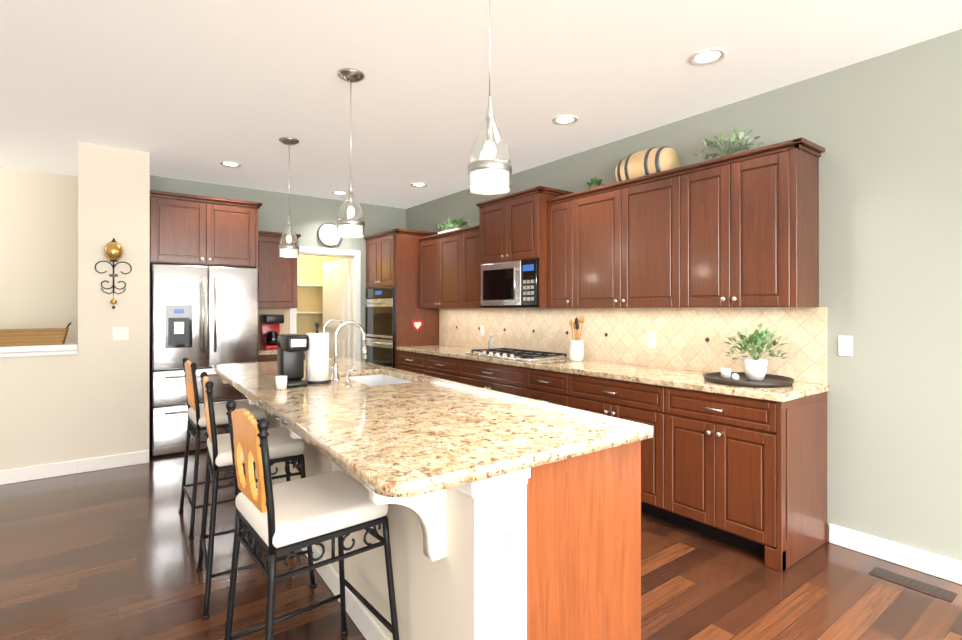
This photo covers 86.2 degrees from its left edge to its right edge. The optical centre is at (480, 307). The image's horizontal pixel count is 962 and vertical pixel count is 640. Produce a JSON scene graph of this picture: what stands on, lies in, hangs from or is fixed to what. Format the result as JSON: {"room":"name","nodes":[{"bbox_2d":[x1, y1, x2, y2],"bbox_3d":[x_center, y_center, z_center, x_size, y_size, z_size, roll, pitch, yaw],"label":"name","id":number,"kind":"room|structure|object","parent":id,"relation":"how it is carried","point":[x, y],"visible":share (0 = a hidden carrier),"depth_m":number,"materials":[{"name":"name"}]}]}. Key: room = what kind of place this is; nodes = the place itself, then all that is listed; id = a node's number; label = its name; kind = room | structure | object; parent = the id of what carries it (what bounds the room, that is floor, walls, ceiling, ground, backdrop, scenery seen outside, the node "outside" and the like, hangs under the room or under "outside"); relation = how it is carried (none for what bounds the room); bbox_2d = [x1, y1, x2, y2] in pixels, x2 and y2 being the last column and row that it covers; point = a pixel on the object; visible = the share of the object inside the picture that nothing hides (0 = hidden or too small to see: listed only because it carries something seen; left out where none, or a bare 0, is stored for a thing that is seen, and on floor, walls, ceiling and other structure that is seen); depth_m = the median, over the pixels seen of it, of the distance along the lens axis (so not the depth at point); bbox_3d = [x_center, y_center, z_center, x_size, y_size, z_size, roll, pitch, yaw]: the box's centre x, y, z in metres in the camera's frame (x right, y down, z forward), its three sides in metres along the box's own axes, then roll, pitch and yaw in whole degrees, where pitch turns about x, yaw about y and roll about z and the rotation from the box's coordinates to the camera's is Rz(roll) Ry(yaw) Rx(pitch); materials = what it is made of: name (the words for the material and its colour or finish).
{"room":"kitchen","nodes":[
{"label":"kitchen","id":0,"kind":"room"},
{"bbox_2d":[0,354,77,470],"bbox_3d":[-4.824,0.858,3.237,3.600,1.020,0.120,0,0,-37],"label":"wall","id":1,"kind":"structure","parent":0,"point":[38,410],"depth_m":4.12,"materials":[{"name":"beige paint"}]},
{"bbox_2d":[0,343,77,357],"bbox_3d":[-4.824,0.340,3.239,3.600,0.085,0.210,0,0,-37],"label":"trim","id":2,"kind":"structure","parent":1,"relation":"on","point":[40,350],"depth_m":4.10,"materials":[{"name":"white wood"}]},
{"bbox_2d":[0,322,70,345],"bbox_3d":[-3.669,0.209,4.107,0.621,0.180,0.199,0,0,-37],"label":"basket","id":3,"kind":"object","parent":2,"relation":"on","point":[37,336],"visible":1,"depth_m":4.09,"materials":[{"name":"wicker"}]},
{"bbox_2d":[0,450,148,484],"bbox_3d":[-4.572,1.313,3.340,4.070,0.110,0.016,0,0,-37],"label":"baseboard","id":4,"kind":"structure","parent":1,"relation":"attached to","point":[9,476],"depth_m":4.23,"materials":[{"name":"white wood"}]},
{"bbox_2d":[0,167,77,343],"bbox_3d":[-5.658,-0.005,4.352,3.600,2.750,0.100,0,0,-37],"label":"wall","id":5,"kind":"structure","parent":0,"point":[38,249],"depth_m":5.19,"materials":[{"name":"beige paint"}]},
{"bbox_2d":[78,142,149,459],"bbox_3d":[-3.597,-0.003,5.020,0.500,2.750,1.500,0,0,-37],"label":"wall","id":6,"kind":"structure","parent":0,"point":[113,375],"depth_m":4.41,"materials":[{"name":"beige paint"}]},
{"bbox_2d":[95,238,131,308],"bbox_3d":[-3.110,-0.294,4.354,0.260,0.602,0.139,0,0,-37],"label":"decor","id":7,"kind":"object","parent":6,"relation":"attached to","point":[113,251],"visible":0.98,"depth_m":4.35,"materials":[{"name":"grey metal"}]},
{"bbox_2d":[112,327,128,339],"bbox_3d":[-3.112,0.221,4.438,0.116,0.116,0.010,0,0,-37],"label":"light switch","id":8,"kind":"object","parent":6,"relation":"attached to","point":[120,333],"visible":1,"depth_m":4.44,"materials":[{"name":"white plastic"}]},
{"bbox_2d":[150,175,405,361],"bbox_3d":[-2.294,0.000,6.246,3.055,2.750,0.100,0,0,-37],"label":"wall","id":9,"kind":"structure","parent":0,"point":[309,215],"depth_m":6.28,"materials":[{"name":"grey paint"}]},
{"bbox_2d":[289,246,360,360],"bbox_3d":[-1.972,0.313,6.486,0.910,2.125,0.136,0,0,-37],"label":"door frame","id":10,"kind":"structure","parent":9,"relation":"attached to","point":[354,256],"depth_m":6.67,"materials":[{"name":"white wood"}]},
{"bbox_2d":[317,222,341,246],"bbox_3d":[-1.898,-0.924,6.458,0.310,0.310,0.035,0,0,-37],"label":"wall clock","id":11,"kind":"object","parent":9,"relation":"attached to","point":[327,234],"visible":0.85,"depth_m":6.45,"materials":[{"name":"grey"}]},
{"bbox_2d":[323,259,350,357],"bbox_3d":[-2.007,0.362,7.000,0.200,2.010,0.718,0,0,-37],"label":"pantry door","id":12,"kind":"structure","parent":9,"relation":"in","point":[336,289],"depth_m":6.92,"materials":[{"name":"white wood"}]},
{"bbox_2d":[297,255,350,358],"bbox_3d":[-2.770,0.004,7.545,1.950,2.750,0.350,0,0,-37],"label":"wall","id":13,"kind":"structure","parent":0,"point":[309,292],"depth_m":7.52,"materials":[{"name":"yellow paint"}]},
{"bbox_2d":[0,448,961,639],"bbox_3d":[-1.520,1.414,1.825,7.400,0.100,11.100,0,0,-37],"label":"floor","id":14,"kind":"structure","parent":0,"point":[109,554],"depth_m":2.55,"materials":[{"name":"brown wood"}]},
{"bbox_2d":[150,264,257,455],"bbox_3d":[-2.838,0.485,5.233,0.908,1.775,0.847,0,0,-37],"label":"refrigerator","id":15,"kind":"object","parent":14,"relation":"on","point":[204,318],"visible":0.81,"depth_m":4.86,"materials":[{"name":"grey metal"}]},
{"bbox_2d":[149,190,261,455],"bbox_3d":[-2.878,0.140,5.317,1.003,2.465,0.683,0,0,-37],"label":"tall cabinet","id":16,"kind":"object","parent":14,"relation":"on","point":[196,232],"visible":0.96,"depth_m":5.04,"materials":[{"name":"brown wood"}]},
{"bbox_2d":[178,357,265,538],"bbox_3d":[-1.684,0.849,3.402,0.507,1.040,0.537,0,0,-37],"label":"stool","id":17,"kind":"object","parent":14,"relation":"on","point":[196,416],"visible":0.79,"depth_m":3.23,"materials":[{"name":"metal"}]},
{"bbox_2d":[196,371,316,619],"bbox_3d":[-1.146,0.847,2.606,0.500,1.040,0.542,0,0,-31],"label":"stool","id":18,"kind":"object","parent":14,"relation":"on","point":[284,445],"visible":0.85,"depth_m":2.47,"materials":[{"name":"metal"}]},
{"bbox_2d":[258,231,305,361],"bbox_3d":[-2.296,0.264,5.768,0.531,2.220,0.658,0,0,-37],"label":"coffee station","id":19,"kind":"object","parent":14,"relation":"on","point":[277,284],"visible":0.29,"depth_m":5.75,"materials":[{"name":"brown wood"}]},
{"bbox_2d":[260,314,283,348],"bbox_3d":[-2.383,0.264,5.829,0.227,0.379,0.260,0,0,-37],"label":"coffee maker","id":20,"kind":"object","parent":19,"relation":"on","point":[269,329],"visible":0.9,"depth_m":5.76,"materials":[{"name":"red plastic"}]},
{"bbox_2d":[224,399,398,639],"bbox_3d":[-0.601,0.845,1.815,0.515,1.040,0.553,0,0,-37],"label":"stool","id":21,"kind":"object","parent":14,"relation":"on","point":[279,516],"visible":1,"depth_m":1.71,"materials":[{"name":"fabric"}]},
{"bbox_2d":[364,228,438,368],"bbox_3d":[-1.029,0.221,6.556,0.653,2.310,0.907,0,0,-37],"label":"tall cabinet","id":22,"kind":"object","parent":14,"relation":"on","point":[392,257],"visible":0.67,"depth_m":6.20,"materials":[{"name":"brown wood"}]},
{"bbox_2d":[363,287,394,367],"bbox_3d":[-1.277,0.346,6.392,0.120,1.196,0.768,0,0,-37],"label":"wall oven","id":23,"kind":"object","parent":22,"relation":"in","point":[379,303],"visible":0.75,"depth_m":6.33,"materials":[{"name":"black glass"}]},
{"bbox_2d":[411,309,422,331],"bbox_3d":[-0.770,0.153,6.216,0.170,0.285,0.016,0,0,-37],"label":"decor","id":24,"kind":"object","parent":22,"relation":"hanging from","point":[417,325],"visible":1,"depth_m":6.21,"materials":[{"name":"red ceramic"}]},
{"bbox_2d":[397,351,419,373],"bbox_3d":[-0.553,0.935,5.967,0.595,0.879,0.650,0,0,-37],"label":"base cabinet","id":25,"kind":"object","parent":14,"relation":"on","point":[409,361],"depth_m":5.81,"materials":[{"name":"brown wood"}]},
{"bbox_2d":[218,371,644,639],"bbox_3d":[-0.715,0.927,3.010,1.209,0.879,3.322,0,0,-37],"label":"kitchen island","id":26,"kind":"object","parent":14,"relation":"on","point":[512,517],"depth_m":1.71,"materials":[{"name":"wood"}]},
{"bbox_2d":[213,357,652,502],"bbox_3d":[-0.738,0.466,2.994,1.243,0.040,3.370,0,0,-37],"label":"island countertop","id":27,"kind":"structure","parent":26,"relation":"on","point":[428,435],"depth_m":1.93,"materials":[{"name":"beige stone"}]},
{"bbox_2d":[275,375,286,389],"bbox_3d":[-1.099,0.410,2.830,0.064,0.070,0.062,0,0,-37],"label":"mug","id":28,"kind":"object","parent":27,"relation":"on","point":[281,382],"visible":1,"depth_m":2.81,"materials":[{"name":"white ceramic"}]},
{"bbox_2d":[277,334,308,387],"bbox_3d":[-1.083,0.299,2.966,0.130,0.294,0.201,0,0,-37],"label":"coffee brewer","id":29,"kind":"object","parent":27,"relation":"on","point":[291,348],"visible":0.92,"depth_m":2.94,"materials":[{"name":"black plastic"}]},
{"bbox_2d":[305,323,330,383],"bbox_3d":[-0.980,0.267,3.081,0.160,0.358,0.160,0,0,-37],"label":"paper towel holder","id":30,"kind":"object","parent":27,"relation":"on","point":[317,361],"visible":0.96,"depth_m":3.03,"materials":[{"name":"white paper"}]},
{"bbox_2d":[420,351,455,381],"bbox_3d":[-0.170,0.934,5.454,0.595,0.879,0.752,0,0,-37],"label":"base cabinet","id":31,"kind":"object","parent":14,"relation":"on","point":[438,366],"depth_m":5.32,"materials":[{"name":"brown wood"}]},
{"bbox_2d":[456,359,519,395],"bbox_3d":[0.313,0.932,4.810,0.595,0.879,0.980,0,0,-37],"label":"base cabinet","id":32,"kind":"object","parent":14,"relation":"on","point":[501,377],"depth_m":4.63,"materials":[{"name":"brown wood"}]},
{"bbox_2d":[520,367,563,405],"bbox_3d":[0.747,0.931,4.230,0.595,0.879,0.592,0,0,-37],"label":"base cabinet","id":33,"kind":"object","parent":14,"relation":"on","point":[537,383],"depth_m":4.08,"materials":[{"name":"brown wood"}]},
{"bbox_2d":[564,371,651,514],"bbox_3d":[1.152,0.929,3.689,0.595,0.879,0.881,0,0,-37],"label":"base cabinet","id":34,"kind":"object","parent":14,"relation":"on","point":[626,399],"depth_m":3.48,"materials":[{"name":"brown wood"}]},
{"bbox_2d":[652,383,827,571],"bbox_3d":[1.568,0.928,3.134,0.595,0.879,0.749,0,0,-37],"label":"base cabinet","id":35,"kind":"object","parent":14,"relation":"on","point":[744,468],"depth_m":2.88,"materials":[{"name":"brown wood"}]},
{"bbox_2d":[396,343,828,402],"bbox_3d":[0.521,0.471,4.526,0.605,0.040,4.254,0,0,-37],"label":"countertop","id":36,"kind":"structure","parent":35,"relation":"on","point":[677,376],"depth_m":3.57,"materials":[{"name":"beige stone"}]},
{"bbox_2d":[488,334,493,348],"bbox_3d":[0.107,0.360,5.394,0.064,0.184,0.062,0,0,-37],"label":"soap bottle","id":37,"kind":"object","parent":36,"relation":"on","point":[491,343],"visible":0.77,"depth_m":5.37,"materials":[{"name":"white"}]},
{"bbox_2d":[466,348,567,361],"bbox_3d":[0.317,0.430,4.814,0.480,0.042,0.910,0,0,-37],"label":"cooktop","id":38,"kind":"object","parent":36,"relation":"in","point":[517,354],"visible":1,"depth_m":4.67,"materials":[{"name":"silver metal"}]},
{"bbox_2d":[568,316,583,360],"bbox_3d":[0.815,0.260,4.388,0.153,0.380,0.132,0,0,-37],"label":"utensil crock","id":39,"kind":"object","parent":36,"relation":"on","point":[576,349],"visible":1,"depth_m":4.34,"materials":[{"name":"white ceramic"}]},
{"bbox_2d":[703,372,793,387],"bbox_3d":[1.607,0.431,3.107,0.490,0.030,0.490,0,0,-37],"label":"tray","id":40,"kind":"object","parent":36,"relation":"on","point":[772,381],"visible":0.92,"depth_m":3.04,"materials":[{"name":"black wood"}]},
{"bbox_2d":[721,368,738,380],"bbox_3d":[1.518,0.403,3.132,0.058,0.060,0.179,0,0,2],"label":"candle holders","id":41,"kind":"object","parent":40,"relation":"on","point":[725,372],"visible":0.98,"depth_m":3.16,"materials":[{"name":"white ceramic"}]},
{"bbox_2d":[724,323,787,380],"bbox_3d":[1.663,0.260,3.106,0.345,0.346,0.322,0,0,-37],"label":"potted plant","id":42,"kind":"object","parent":40,"relation":"on","point":[755,368],"visible":1,"depth_m":3.07,"materials":[{"name":"green plant"}]},
{"bbox_2d":[869,567,956,601],"bbox_3d":[2.131,1.363,2.547,0.110,0.006,0.320,0,0,-37],"label":"floor vent","id":43,"kind":"object","parent":14,"relation":"in","point":[941,593],"visible":1,"depth_m":2.53,"materials":[{"name":"brown metal"}]},
{"bbox_2d":[0,0,961,208],"bbox_3d":[-1.520,-1.436,1.832,7.400,0.100,11.100,0,0,-37],"label":"ceiling","id":44,"kind":"structure","parent":0,"point":[196,90],"depth_m":3.04,"materials":[{"name":"white paint"}]},
{"bbox_2d":[220,161,241,166],"bbox_3d":[-2.397,-1.373,4.923,0.190,0.009,0.190,0,0,-37],"label":"recessed light","id":45,"kind":"object","parent":44,"relation":"in","point":[229,164],"visible":1,"depth_m":4.92,"materials":[{"name":"white"}]},
{"bbox_2d":[278,137,298,257],"bbox_3d":[-1.577,-0.899,4.224,0.161,0.959,0.161,0,0,-37],"label":"pendant light","id":46,"kind":"object","parent":44,"relation":"hanging from","point":[291,250],"visible":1,"depth_m":4.18,"materials":[{"name":"grey"}]},
{"bbox_2d":[332,191,346,194],"bbox_3d":[-1.686,-1.370,6.142,0.190,0.009,0.190,0,0,-37],"label":"recessed light","id":47,"kind":"object","parent":44,"relation":"in","point":[339,193],"visible":0.94,"depth_m":6.14,"materials":[{"name":"white"}]},
{"bbox_2d":[337,68,364,237],"bbox_3d":[-0.770,-0.902,3.042,0.161,0.959,0.161,0,0,-37],"label":"pendant light","id":48,"kind":"object","parent":44,"relation":"hanging from","point":[351,228],"visible":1,"depth_m":3.01,"materials":[{"name":"grey"}]},
{"bbox_2d":[410,183,426,186],"bbox_3d":[-0.694,-1.371,5.736,0.190,0.009,0.190,0,0,-37],"label":"recessed light","id":49,"kind":"object","parent":44,"relation":"in","point":[418,184],"visible":0.98,"depth_m":5.72,"materials":[{"name":"white"}]},
{"bbox_2d":[468,0,511,194],"bbox_3d":[0.032,-0.905,1.868,0.161,0.959,0.161,0,0,-37],"label":"pendant light","id":50,"kind":"object","parent":44,"relation":"hanging from","point":[488,176],"visible":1,"depth_m":1.83,"materials":[{"name":"grey"}]},
{"bbox_2d":[552,115,577,124],"bbox_3d":[0.616,-1.376,3.768,0.190,0.009,0.190,0,0,-37],"label":"recessed light","id":51,"kind":"object","parent":44,"relation":"in","point":[564,119],"visible":1,"depth_m":3.76,"materials":[{"name":"white"}]},
{"bbox_2d":[689,48,726,65],"bbox_3d":[1.245,-1.379,2.828,0.190,0.009,0.190,0,0,-37],"label":"recessed light","id":52,"kind":"object","parent":44,"relation":"in","point":[708,56],"visible":1,"depth_m":2.83,"materials":[{"name":"white"}]},
{"bbox_2d":[406,29,961,561],"bbox_3d":[1.366,-0.005,3.989,0.100,2.750,11.100,0,0,-37],"label":"wall","id":53,"kind":"structure","parent":0,"point":[884,131],"depth_m":2.81,"materials":[{"name":"grey"}]},
{"bbox_2d":[419,233,450,307],"bbox_3d":[-0.338,-0.408,5.925,0.305,0.820,0.961,0,0,-37],"label":"upper cabinet","id":54,"kind":"object","parent":53,"relation":"attached to","point":[434,252],"depth_m":5.92,"materials":[{"name":"brown wood"}]},
{"bbox_2d":[437,216,468,233],"bbox_3d":[-0.343,-0.931,5.963,0.242,0.268,0.561,0,0,-37],"label":"potted plant","id":55,"kind":"object","parent":54,"relation":"on","point":[448,223],"visible":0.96,"depth_m":5.90,"materials":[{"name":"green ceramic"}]},
{"bbox_2d":[451,226,480,307],"bbox_3d":[0.005,-0.409,5.402,0.383,0.820,0.531,0,0,-37],"label":"upper cabinet","id":56,"kind":"object","parent":53,"relation":"attached to","point":[465,275],"depth_m":5.45,"materials":[{"name":"brown wood"}]},
{"bbox_2d":[480,326,483,335],"bbox_3d":[0.010,0.254,5.684,0.010,0.116,0.070,0,0,-37],"label":"electrical outlet","id":57,"kind":"object","parent":53,"relation":"attached to","point":[481,330],"visible":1,"depth_m":5.68,"materials":[{"name":"white plastic"}]},
{"bbox_2d":[475,189,570,264],"bbox_3d":[0.398,-0.719,4.859,0.405,0.582,0.850,0,0,-37],"label":"upper cabinet","id":58,"kind":"object","parent":53,"relation":"attached to","point":[513,228],"depth_m":4.65,"materials":[{"name":"brown wood"}]},
{"bbox_2d":[480,259,538,307],"bbox_3d":[0.377,-0.214,4.842,0.455,0.419,0.802,0,0,-37],"label":"microwave","id":59,"kind":"object","parent":58,"relation":"attached to","point":[513,284],"visible":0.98,"depth_m":4.68,"materials":[{"name":"silver metal"}]},
{"bbox_2d":[543,197,562,307],"bbox_3d":[0.801,-0.457,4.404,0.305,0.911,0.361,0,0,-37],"label":"upper cabinet","id":60,"kind":"object","parent":53,"relation":"attached to","point":[553,267],"depth_m":4.38,"materials":[{"name":"brown wood"}]},
{"bbox_2d":[563,173,666,307],"bbox_3d":[1.163,-0.458,3.920,0.305,0.911,1.092,0,0,-37],"label":"upper cabinet","id":61,"kind":"object","parent":53,"relation":"attached to","point":[615,236],"depth_m":3.85,"materials":[{"name":"brown wood"}]},
{"bbox_2d":[586,177,602,188],"bbox_3d":[0.931,-0.986,4.258,0.142,0.190,0.155,0,0,-37],"label":"potted plant","id":62,"kind":"object","parent":61,"relation":"on","point":[595,181],"visible":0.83,"depth_m":4.24,"materials":[{"name":"green plant"}]},
{"bbox_2d":[615,146,679,181],"bbox_3d":[1.236,-1.037,3.832,0.280,0.280,0.420,0,0,-37],"label":"barrel","id":63,"kind":"object","parent":61,"relation":"on","point":[646,162],"visible":0.58,"depth_m":3.70,"materials":[{"name":"brown wood"}]},
{"bbox_2d":[648,333,655,347],"bbox_3d":[1.310,0.249,3.947,0.010,0.116,0.070,0,0,-37],"label":"electrical outlet","id":64,"kind":"object","parent":53,"relation":"attached to","point":[651,340],"visible":1,"depth_m":3.94,"materials":[{"name":"white plastic"}]},
{"bbox_2d":[667,141,822,307],"bbox_3d":[1.650,-0.460,3.270,0.305,0.911,0.776,0,0,-37],"label":"upper cabinet","id":65,"kind":"object","parent":53,"relation":"attached to","point":[740,229],"depth_m":3.09,"materials":[{"name":"brown wood"}]},
{"bbox_2d":[692,127,763,158],"bbox_3d":[1.614,-1.030,3.361,0.246,0.274,0.456,0,0,-37],"label":"potted plant","id":66,"kind":"object","parent":65,"relation":"on","point":[734,140],"visible":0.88,"depth_m":3.31,"materials":[{"name":"green plant"}]},
{"bbox_2d":[838,336,852,355],"bbox_3d":[2.082,0.217,2.938,0.010,0.116,0.070,0,0,-37],"label":"light switch","id":67,"kind":"object","parent":53,"relation":"attached to","point":[845,345],"visible":1,"depth_m":2.93,"materials":[{"name":"white plastic"}]},
{"bbox_2d":[829,524,961,584],"bbox_3d":[3.300,1.308,1.306,0.016,0.110,4.232,0,0,-37],"label":"baseboard","id":68,"kind":"structure","parent":53,"relation":"attached to","point":[943,567],"depth_m":2.73,"materials":[{"name":"white"}]}
]}

